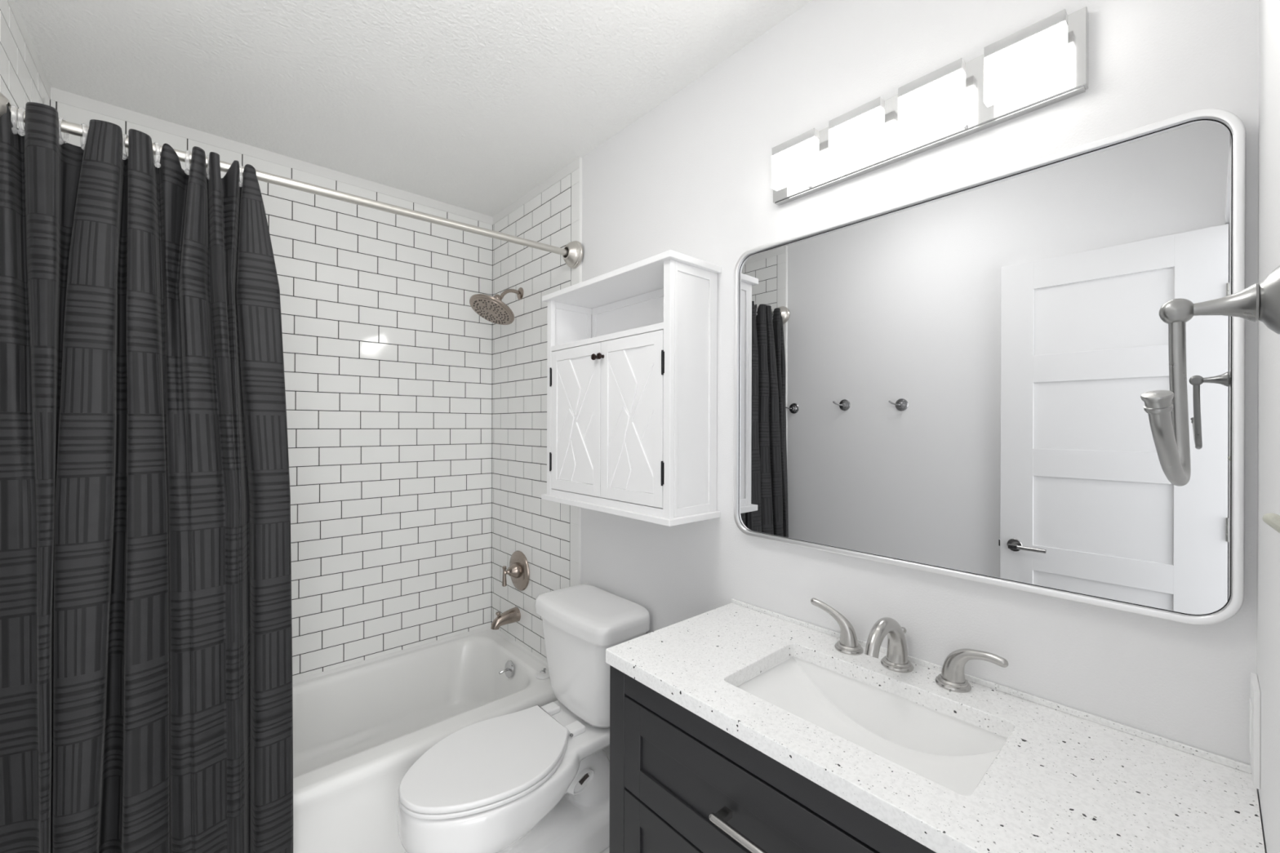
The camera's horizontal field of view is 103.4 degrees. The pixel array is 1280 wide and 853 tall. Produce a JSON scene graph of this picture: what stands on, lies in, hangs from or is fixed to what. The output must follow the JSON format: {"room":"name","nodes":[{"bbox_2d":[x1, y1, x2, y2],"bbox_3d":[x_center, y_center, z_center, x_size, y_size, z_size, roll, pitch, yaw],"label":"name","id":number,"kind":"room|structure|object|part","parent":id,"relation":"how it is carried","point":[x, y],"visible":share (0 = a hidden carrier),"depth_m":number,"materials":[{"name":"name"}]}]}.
{"room":"bathroom","nodes":[
{"label":"bathroom","id":0,"kind":"room"},
{"bbox_2d":[0,0,50,128],"bbox_3d":[-1.102,0.154,0.648,0.110,2.515,2.725,0,0,-42],"label":"wall","id":1,"kind":"structure","parent":0,"point":[23,77],"depth_m":1.32,"materials":[{"name":"white tile"}]},
{"bbox_2d":[0,92,582,268],"bbox_3d":[-0.825,-0.682,1.555,1.508,0.134,0.108,0,0,-42],"label":"curtain rod","id":2,"kind":"object","parent":1,"relation":"attached to","point":[572,252],"visible":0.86,"depth_m":1.55,"materials":[{"name":"silver metal"}]},
{"bbox_2d":[10,104,17,134],"bbox_3d":[-1.350,-0.656,1.089,0.039,0.066,0.013,0,0,36],"label":"curtain ring","id":3,"kind":"object","parent":2,"relation":"hanging from","point":[13,108],"visible":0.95,"depth_m":1.08,"materials":[{"name":"white plastic"}]},
{"bbox_2d":[17,107,25,136],"bbox_3d":[-1.339,-0.657,1.099,0.013,0.066,0.039,0,0,-34],"label":"curtain ring","id":4,"kind":"object","parent":2,"relation":"hanging from","point":[20,131],"visible":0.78,"depth_m":1.09,"materials":[{"name":"white plastic"}]},
{"bbox_2d":[58,117,69,145],"bbox_3d":[-1.298,-0.658,1.136,0.013,0.066,0.039,0,0,-28],"label":"curtain ring","id":5,"kind":"object","parent":2,"relation":"hanging from","point":[65,140],"visible":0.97,"depth_m":1.13,"materials":[{"name":"white plastic"}]},
{"bbox_2d":[80,123,88,150],"bbox_3d":[-1.273,-0.658,1.158,0.039,0.066,0.013,0,0,37],"label":"curtain ring","id":6,"kind":"object","parent":2,"relation":"hanging from","point":[82,140],"visible":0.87,"depth_m":1.15,"materials":[{"name":"white plastic"}]},
{"bbox_2d":[122,133,128,159],"bbox_3d":[-1.222,-0.659,1.202,0.013,0.066,0.039,0,0,-28],"label":"curtain ring","id":7,"kind":"object","parent":2,"relation":"hanging from","point":[125,155],"visible":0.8,"depth_m":1.19,"materials":[{"name":"white plastic"}]},
{"bbox_2d":[0,102,293,852],"bbox_3d":[-1.155,0.281,1.195,0.554,1.942,0.152,0,0,-42],"label":"shower curtain","id":8,"kind":"object","parent":2,"relation":"hanging from","point":[146,698],"visible":1,"depth_m":1.18,"materials":[{"name":"black fabric"}]},
{"bbox_2d":[153,142,160,168],"bbox_3d":[-1.183,-0.660,1.238,0.039,0.066,0.013,0,0,38],"label":"curtain ring","id":9,"kind":"object","parent":2,"relation":"hanging from","point":[157,157],"visible":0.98,"depth_m":1.23,"materials":[{"name":"white plastic"}]},
{"bbox_2d":[184,150,191,174],"bbox_3d":[-1.139,-0.661,1.277,0.013,0.066,0.039,0,0,-31],"label":"curtain ring","id":10,"kind":"object","parent":2,"relation":"hanging from","point":[188,152],"visible":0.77,"depth_m":1.26,"materials":[{"name":"white plastic"}]},
{"bbox_2d":[206,155,209,179],"bbox_3d":[-1.111,-0.661,1.302,0.039,0.066,0.013,0,0,40],"label":"curtain ring","id":11,"kind":"object","parent":2,"relation":"hanging from","point":[207,156],"visible":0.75,"depth_m":1.29,"materials":[{"name":"white plastic"}]},
{"bbox_2d":[239,163,242,186],"bbox_3d":[-1.065,-0.662,1.343,0.039,0.066,0.013,0,0,41],"label":"curtain ring","id":12,"kind":"object","parent":2,"relation":"hanging from","point":[240,165],"visible":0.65,"depth_m":1.33,"materials":[{"name":"white plastic"}]},
{"bbox_2d":[49,87,493,679],"bbox_3d":[-1.367,0.154,2.162,1.724,2.515,0.110,0,0,-42],"label":"wall","id":13,"kind":"structure","parent":0,"point":[388,357],"depth_m":2.26,"materials":[{"name":"white tile"}]},
{"bbox_2d":[292,625,547,684],"bbox_3d":[-1.083,1.041,1.839,1.508,0.013,0.757,0,0,-42],"label":"trim","id":14,"kind":"structure","parent":13,"relation":"attached to","point":[544,663],"depth_m":2.31,"materials":[{"name":"white"}]},
{"bbox_2d":[14,0,812,217],"bbox_3d":[-0.494,-1.131,1.184,1.724,0.100,2.725,0,0,-42],"label":"ceiling","id":15,"kind":"structure","parent":0,"point":[473,105],"depth_m":1.53,"materials":[{"name":"white paint"}]},
{"bbox_2d":[404,846,609,852],"bbox_3d":[0.153,1.446,0.445,1.724,0.100,4.700,0,0,-42],"label":"floor","id":16,"kind":"structure","parent":0,"point":[607,850],"depth_m":1.66,"materials":[{"name":"tile"}]},
{"bbox_2d":[292,629,557,852],"bbox_3d":[-1.083,1.219,1.838,1.506,0.346,0.756,0,0,-42],"label":"bathtub","id":17,"kind":"object","parent":16,"relation":"on","point":[357,731],"visible":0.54,"depth_m":2.05,"materials":[{"name":"white ceramic"}]},
{"bbox_3d":[-0.609,1.099,2.263,0.047,0.020,0.014,0,0,-31],"label":"trip lever","id":18,"kind":"part","parent":17,"relation":"part of","materials":[{"name":"silver metal"}]},
{"bbox_3d":[-0.589,1.097,2.278,0.021,0.072,0.072,0,0,-42],"label":"overflow plate","id":19,"kind":"part","parent":17,"relation":"part of","materials":[{"name":"silver metal"}]},
{"bbox_2d":[535,667,549,679],"bbox_3d":[-0.404,1.035,2.118,0.066,0.028,0.066,0,0,-42],"label":"drain stopper","id":20,"kind":"object","parent":17,"relation":"on","point":[543,674],"visible":0.91,"depth_m":2.11,"materials":[{"name":"white plastic"}]},
{"bbox_2d":[396,584,649,852],"bbox_3d":[-0.373,1.027,1.599,0.753,0.820,0.431,0,0,-42],"label":"toilet","id":21,"kind":"object","parent":16,"relation":"on","point":[535,779],"visible":0.94,"depth_m":1.56,"materials":[{"name":"white ceramic"}]},
{"bbox_3d":[-0.446,0.996,1.493,0.500,0.013,0.365,0,0,-42],"label":"seat","id":22,"kind":"part","parent":21,"relation":"part of","materials":[{"name":"white plastic"}]},
{"bbox_3d":[-0.446,0.980,1.493,0.501,0.017,0.366,0,0,-42],"label":"lid","id":23,"kind":"part","parent":21,"relation":"part of","materials":[{"name":"white plastic"}]},
{"bbox_3d":[-0.360,1.220,1.575,0.732,0.434,0.375,0,0,-42],"label":"bowl","id":24,"kind":"part","parent":21,"relation":"part of","materials":[{"name":"white ceramic"}]},
{"bbox_3d":[-0.181,0.649,1.770,0.236,0.064,0.426,0,0,-42],"label":"tank lid","id":25,"kind":"part","parent":21,"relation":"part of","materials":[{"name":"white ceramic"}]},
{"bbox_3d":[-0.174,0.832,1.776,0.218,0.330,0.396,0,0,-42],"label":"tank","id":26,"kind":"part","parent":21,"relation":"part of","materials":[{"name":"white ceramic"}]},
{"bbox_2d":[609,665,936,852],"bbox_3d":[0.401,0.970,0.940,0.489,0.854,0.959,0,0,-42],"label":"vanity cabinet","id":27,"kind":"object","parent":16,"relation":"on","point":[680,782],"visible":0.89,"depth_m":0.95,"materials":[{"name":"grey paint"}]},
{"bbox_3d":[0.112,1.045,0.970,0.019,0.476,0.426,0,0,-42],"label":"cabinet door","id":28,"kind":"part","parent":27,"relation":"part of","materials":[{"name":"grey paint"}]},
{"bbox_3d":[0.236,0.690,0.787,0.039,0.014,0.311,0,0,-42],"label":"handle","id":29,"kind":"part","parent":27,"relation":"part of","materials":[{"name":"silver metal"}]},
{"bbox_3d":[0.256,0.702,0.810,0.019,0.200,0.854,0,0,-42],"label":"drawer","id":30,"kind":"part","parent":27,"relation":"part of","materials":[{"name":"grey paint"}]},
{"bbox_2d":[605,598,1265,852],"bbox_3d":[0.412,0.522,0.951,0.466,0.042,0.963,0,0,-42],"label":"countertop","id":31,"kind":"structure","parent":27,"relation":"on","point":[1064,779],"depth_m":0.78,"materials":[{"name":"white stone"}]},
{"bbox_2d":[736,656,1007,795],"bbox_3d":[0.406,0.600,0.945,0.293,0.114,0.465,0,0,-42],"label":"sink","id":32,"kind":"object","parent":31,"relation":"in","point":[955,754],"visible":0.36,"depth_m":1.03,"materials":[{"name":"white ceramic"}]},
{"bbox_2d":[810,597,1008,693],"bbox_3d":[0.514,0.461,1.046,0.173,0.129,0.393,0,0,-42],"label":"faucet","id":33,"kind":"object","parent":31,"relation":"on","point":[952,677],"visible":0.98,"depth_m":1.03,"materials":[{"name":"silver metal"}]},
{"bbox_3d":[0.456,0.469,1.184,0.037,0.112,0.110,0,0,-42],"label":"handle","id":34,"kind":"part","parent":33,"relation":"part of","materials":[{"name":"silver metal"}]},
{"bbox_3d":[0.479,0.506,1.159,0.061,0.014,0.061,0,0,-42],"label":"handle","id":35,"kind":"part","parent":33,"relation":"part of","materials":[{"name":"silver metal"}]},
{"bbox_3d":[0.507,0.451,1.043,0.154,0.110,0.043,0,0,-42],"label":"spout","id":36,"kind":"part","parent":33,"relation":"part of","materials":[{"name":"silver metal"}]},
{"bbox_3d":[0.549,0.506,1.080,0.063,0.014,0.063,0,0,-42],"label":"spout","id":37,"kind":"part","parent":33,"relation":"part of","materials":[{"name":"silver metal"}]},
{"bbox_3d":[0.571,0.471,1.100,0.015,0.064,0.015,0,0,-42],"label":"lift rod","id":38,"kind":"part","parent":33,"relation":"part of","materials":[{"name":"silver metal"}]},
{"bbox_3d":[0.619,0.506,1.001,0.061,0.014,0.061,0,0,-42],"label":"handle","id":39,"kind":"part","parent":33,"relation":"part of","materials":[{"name":"silver metal"}]},
{"bbox_3d":[0.643,0.476,0.974,0.037,0.099,0.114,0,0,-42],"label":"handle","id":40,"kind":"part","parent":33,"relation":"part of","materials":[{"name":"silver metal"}]},
{"bbox_2d":[491,0,1258,765],"bbox_3d":[0.105,0.158,1.720,0.110,2.515,2.725,0,0,-42],"label":"wall","id":41,"kind":"structure","parent":0,"point":[691,176],"depth_m":1.22,"materials":[{"name":"white paint"}]},
{"bbox_2d":[469,287,523,324],"bbox_3d":[-0.654,-0.565,2.306,0.237,0.182,0.200,0,0,-11],"label":"shower","id":42,"kind":"object","parent":41,"relation":"attached to","point":[491,308],"visible":1,"depth_m":2.29,"materials":[{"name":"silver metal"}]},
{"bbox_3d":[-0.604,-0.611,2.365,0.115,0.059,0.017,0,0,-42],"label":"arm","id":43,"kind":"part","parent":42,"relation":"part of","materials":[{"name":"silver metal"}]},
{"bbox_2d":[490,606,520,630],"bbox_3d":[-0.635,0.903,2.372,0.133,0.075,0.068,0,0,-42],"label":"tub spout","id":44,"kind":"object","parent":41,"relation":"attached to","point":[511,615],"visible":1,"depth_m":2.36,"materials":[{"name":"silver metal"}]},
{"bbox_3d":[-0.659,0.881,2.350,0.023,0.030,0.023,0,0,-42],"label":"knob","id":45,"kind":"part","parent":44,"relation":"part of","materials":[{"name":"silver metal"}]},
{"bbox_2d":[502,551,529,591],"bbox_3d":[-0.602,0.686,2.367,0.090,0.186,0.186,0,0,-42],"label":"shower valve","id":46,"kind":"object","parent":41,"relation":"attached to","point":[518,570],"visible":1,"depth_m":2.35,"materials":[{"name":"silver metal"}]},
{"bbox_3d":[-0.628,0.699,2.343,0.021,0.094,0.021,0,0,-42],"label":"lever","id":47,"kind":"part","parent":46,"relation":"part of","materials":[{"name":"silver metal"}]},
{"bbox_2d":[541,249,721,526],"bbox_3d":[-0.063,-0.101,1.674,0.222,0.744,0.665,0,0,-42],"label":"storage cabinet","id":48,"kind":"object","parent":41,"relation":"attached to","point":[632,349],"visible":1,"depth_m":1.50,"materials":[{"name":"white paint"}]},
{"bbox_3d":[-0.219,-0.019,1.728,0.016,0.494,0.292,0,0,-42],"label":"cabinet door","id":49,"kind":"part","parent":48,"relation":"part of","materials":[{"name":"white paint"}]},
{"bbox_3d":[-0.144,-0.219,1.616,0.022,0.021,0.021,0,0,-42],"label":"knob","id":50,"kind":"part","parent":48,"relation":"part of","materials":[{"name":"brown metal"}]},
{"bbox_3d":[-0.125,-0.219,1.594,0.022,0.021,0.021,0,0,-42],"label":"knob","id":51,"kind":"part","parent":48,"relation":"part of","materials":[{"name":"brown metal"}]},
{"bbox_3d":[-0.026,-0.019,1.511,0.016,0.494,0.282,0,0,-42],"label":"cabinet door","id":52,"kind":"part","parent":48,"relation":"part of","materials":[{"name":"white paint"}]},
{"bbox_2d":[772,6,1088,205],"bbox_3d":[0.552,-0.656,1.099,0.069,0.137,0.630,0,0,-42],"label":"vanity light","id":53,"kind":"object","parent":41,"relation":"attached to","point":[1042,64],"visible":1,"depth_m":1.00,"materials":[{"name":"white glass"}]},
{"bbox_3d":[0.384,-0.647,1.254,0.022,0.083,0.118,0,0,-42],"label":"lamp shade","id":54,"kind":"part","parent":53,"relation":"part of","materials":[{"name":"white glass"}]},
{"bbox_3d":[0.486,-0.646,1.139,0.022,0.083,0.118,0,0,-42],"label":"lamp shade","id":55,"kind":"part","parent":53,"relation":"part of","materials":[{"name":"white glass"}]},
{"bbox_3d":[0.588,-0.646,1.024,0.022,0.083,0.118,0,0,-42],"label":"lamp shade","id":56,"kind":"part","parent":53,"relation":"part of","materials":[{"name":"white glass"}]},
{"bbox_3d":[0.690,-0.646,0.908,0.022,0.083,0.118,0,0,-42],"label":"lamp shade","id":57,"kind":"part","parent":53,"relation":"part of","materials":[{"name":"white glass"}]},
{"bbox_2d":[733,108,1245,625],"bbox_3d":[0.583,-0.090,1.094,0.024,0.792,0.932,0,0,-42],"label":"mirror","id":58,"kind":"object","parent":41,"relation":"attached to","point":[949,381],"visible":1,"depth_m":0.95,"materials":[{"name":"white mirror"}]},
{"bbox_2d":[1257,0,1279,852],"bbox_3d":[0.376,0.159,0.198,1.724,2.515,0.110,0,0,-42],"label":"wall","id":59,"kind":"structure","parent":0,"point":[1268,189],"depth_m":0.60,"materials":[{"name":"white paint"}]},
{"bbox_2d":[1140,265,1279,486],"bbox_3d":[0.443,-0.042,0.383,0.212,0.184,0.078,0,0,-42],"label":"towel ring","id":60,"kind":"object","parent":59,"relation":"attached to","point":[1167,411],"visible":1,"depth_m":0.42,"materials":[{"name":"silver metal"}]},
{"bbox_3d":[0.495,-0.102,0.437,0.032,0.032,0.050,0,0,-42],"label":"post","id":61,"kind":"part","parent":60,"relation":"part of","materials":[{"name":"silver metal"}]},
{"bbox_3d":[0.518,-0.102,0.411,0.063,0.063,0.020,0,0,-42],"label":"wall plate","id":62,"kind":"part","parent":60,"relation":"part of","materials":[{"name":"silver metal"}]},
{"bbox_2d":[1248,672,1261,789],"bbox_3d":[0.867,0.428,0.714,0.080,0.132,0.008,0,0,-42],"label":"outlet cover","id":63,"kind":"object","parent":59,"relation":"attached to","point":[1255,701],"visible":1,"depth_m":0.69,"materials":[{"name":"white plastic"}]},
{"bbox_2d":[1248,697,1252,758],"bbox_3d":[0.865,0.428,0.716,0.034,0.072,0.002,0,0,-42],"label":"receptacle","id":64,"kind":"object","parent":63,"relation":"attached to","point":[1251,699],"depth_m":0.71,"materials":[{"name":"white plastic"}]},
{"bbox_2d":[1262,512,1279,533],"bbox_3d":[0.474,0.072,0.371,0.070,0.114,0.022,0,0,-42],"label":"door handle","id":65,"kind":"object","parent":59,"relation":"attached to","point":[1273,520],"visible":1,"depth_m":0.37,"materials":[{"name":"white plastic"}]}
]}

